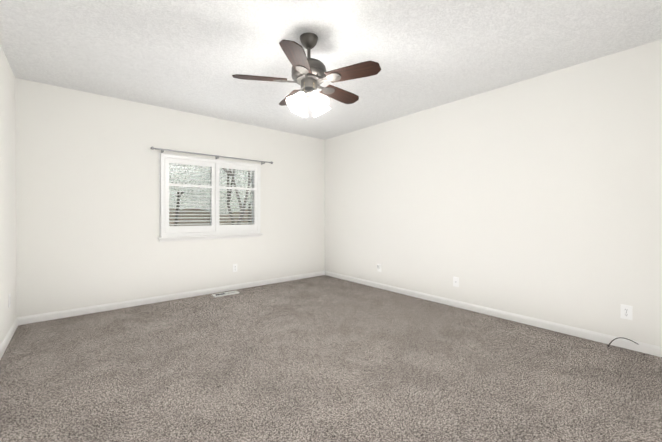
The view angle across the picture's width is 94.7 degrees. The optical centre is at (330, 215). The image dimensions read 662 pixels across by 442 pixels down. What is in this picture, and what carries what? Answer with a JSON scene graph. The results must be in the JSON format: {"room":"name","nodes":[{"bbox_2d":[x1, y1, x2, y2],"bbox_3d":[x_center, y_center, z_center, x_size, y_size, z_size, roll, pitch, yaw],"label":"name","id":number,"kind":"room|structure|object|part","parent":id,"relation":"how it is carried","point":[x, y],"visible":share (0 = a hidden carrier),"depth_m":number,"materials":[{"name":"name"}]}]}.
{"room":"empty bedroom","nodes":[
{"label":"empty bedroom","id":0,"kind":"room"},
{"bbox_2d":[0,44,16,345],"bbox_3d":[-1.626,-0.130,1.128,0.140,2.440,5.064,0,0,-40],"label":"wall","id":1,"kind":"structure","parent":0,"point":[8,316],"depth_m":2.63,"materials":[{"name":"white paint"}]},
{"bbox_2d":[8,293,10,307],"bbox_3d":[-2.826,0.742,2.683,0.007,0.115,0.070,0,0,-40],"label":"electrical outlet plate","id":2,"kind":"object","parent":1,"relation":"attached to","point":[9,296],"depth_m":2.66,"materials":[{"name":"white plastic"}]},
{"bbox_2d":[0,317,19,359],"bbox_3d":[-1.568,1.052,1.184,0.013,0.076,4.784,0,0,-40],"label":"baseboard","id":3,"kind":"structure","parent":1,"relation":"attached to","point":[13,328],"depth_m":2.61,"materials":[{"name":"white paint"}]},
{"bbox_2d":[15,78,324,316],"bbox_3d":[-1.653,-0.147,4.315,3.907,2.440,0.140,0,0,-40],"label":"wall","id":4,"kind":"structure","parent":0,"point":[87,199],"depth_m":3.60,"materials":[{"name":"white paint"}]},
{"bbox_2d":[20,271,323,324],"bbox_3d":[-1.607,1.035,4.261,3.840,0.076,0.013,0,0,-40],"label":"baseboard","id":5,"kind":"structure","parent":4,"relation":"attached to","point":[124,304],"depth_m":3.74,"materials":[{"name":"white paint"}]},
{"bbox_2d":[158,153,262,241],"bbox_3d":[-1.635,-0.234,4.271,1.410,1.110,0.179,0,0,-40],"label":"window","id":6,"kind":"structure","parent":4,"relation":"attached to","point":[214,228],"depth_m":4.17,"materials":[{"name":"white paint"}]},
{"bbox_3d":[-1.599,0.292,4.230,1.410,0.058,0.064,0,0,-40],"label":"sill","id":7,"kind":"part","parent":6,"relation":"part of","materials":[{"name":"white paint"}]},
{"bbox_3d":[-1.673,-0.257,4.317,1.210,0.900,0.004,0,0,-40],"label":"glass","id":8,"kind":"part","parent":6,"relation":"part of","materials":[{"name":"clear glass"}]},
{"bbox_2d":[151,146,272,164],"bbox_3d":[-1.559,-0.813,4.229,1.661,0.057,0.108,0,0,-40],"label":"curtain rod","id":9,"kind":"object","parent":4,"relation":"attached to","point":[162,151],"visible":1,"depth_m":4.08,"materials":[{"name":"silver metal"}]},
{"bbox_2d":[233,264,236,271],"bbox_3d":[-1.395,0.755,4.440,0.070,0.115,0.007,0,0,-40],"label":"electrical outlet plate","id":10,"kind":"object","parent":4,"relation":"attached to","point":[234,265],"depth_m":4.44,"materials":[{"name":"white plastic"}]},
{"bbox_2d":[0,275,661,441],"bbox_3d":[-0.074,1.143,2.433,4.187,0.120,5.064,0,0,-40],"label":"floor","id":11,"kind":"structure","parent":0,"point":[324,358],"depth_m":2.08,"materials":[{"name":"carpet"}]},
{"bbox_2d":[212,291,238,297],"bbox_3d":[-1.439,1.063,4.169,0.336,0.022,0.125,0,0,-40],"label":"air vent register","id":12,"kind":"object","parent":11,"relation":"on","point":[225,294],"visible":1,"depth_m":4.16,"materials":[{"name":"white metal"}]},
{"bbox_2d":[607,337,638,346],"bbox_3d":[2.365,1.035,2.472,0.192,0.098,0.013,0,0,30],"label":"cord","id":13,"kind":"object","parent":11,"relation":"on","point":[623,338],"visible":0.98,"depth_m":2.48,"materials":[{"name":"black plastic"}]},
{"bbox_2d":[0,0,661,139],"bbox_3d":[-0.074,-1.417,2.419,4.187,0.120,5.064,0,0,-40],"label":"ceiling","id":14,"kind":"structure","parent":0,"point":[191,56],"depth_m":2.44,"materials":[{"name":"white paint"}]},
{"bbox_2d":[232,32,380,116],"bbox_3d":[-0.155,-1.066,2.357,1.060,0.582,1.077,0,0,-40],"label":"ceiling fan","id":15,"kind":"object","parent":14,"relation":"hanging from","point":[309,74],"visible":1,"depth_m":2.25,"materials":[{"name":"brown wood"}]},
{"bbox_3d":[-0.526,-1.021,2.264,0.395,0.006,0.150,0,13,-10],"label":"blade","id":16,"kind":"part","parent":15,"relation":"part of","materials":[{"name":"brown wood"}]},
{"bbox_3d":[-0.338,-1.023,2.647,0.150,0.006,0.395,-15,7,-27],"label":"blade","id":17,"kind":"part","parent":15,"relation":"part of","materials":[{"name":"brown wood"}]},
{"bbox_3d":[-0.220,-1.020,1.968,0.150,0.006,0.395,13,2,8],"label":"blade","id":18,"kind":"part","parent":15,"relation":"part of","materials":[{"name":"brown wood"}]},
{"label":"blade","id":19,"kind":"part","parent":15,"relation":"part of","materials":[{"name":"brown wood"}]},
{"bbox_3d":[0.157,-1.021,2.167,0.395,0.006,0.150,0,-13,26],"label":"blade","id":20,"kind":"part","parent":15,"relation":"part of","materials":[{"name":"brown wood"}]},
{"bbox_2d":[325,39,661,346],"bbox_3d":[1.479,-0.144,3.724,0.140,2.440,5.064,0,0,-40],"label":"wall","id":21,"kind":"structure","parent":0,"point":[539,197],"depth_m":3.05,"materials":[{"name":"white paint"}]},
{"bbox_2d":[453,277,458,286],"bbox_3d":[1.477,0.781,3.611,0.014,0.115,0.070,0,0,-40],"label":"electrical outlet plate","id":22,"kind":"object","parent":21,"relation":"attached to","point":[455,279],"depth_m":3.61,"materials":[{"name":"white plastic"}]},
{"bbox_2d":[324,271,661,356],"bbox_3d":[1.420,1.038,3.681,0.013,0.076,4.784,0,0,-40],"label":"baseboard","id":23,"kind":"structure","parent":21,"relation":"attached to","point":[650,349],"depth_m":3.05,"materials":[{"name":"white paint"}]},
{"bbox_2d":[621,304,632,319],"bbox_3d":[2.415,0.787,2.493,0.007,0.115,0.070,0,0,-40],"label":"electrical outlet plate","id":24,"kind":"object","parent":21,"relation":"attached to","point":[626,311],"depth_m":2.49,"materials":[{"name":"white plastic"}]},
{"label":"outside","id":25,"kind":"structure","parent":0,"visible":0},
{"bbox_2d":[169,163,251,225],"bbox_3d":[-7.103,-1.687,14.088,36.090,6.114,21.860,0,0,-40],"label":"window blinds","id":26,"kind":"object","parent":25,"point":[225,171],"depth_m":11.28,"materials":[{"name":"white plastic"}]}
]}

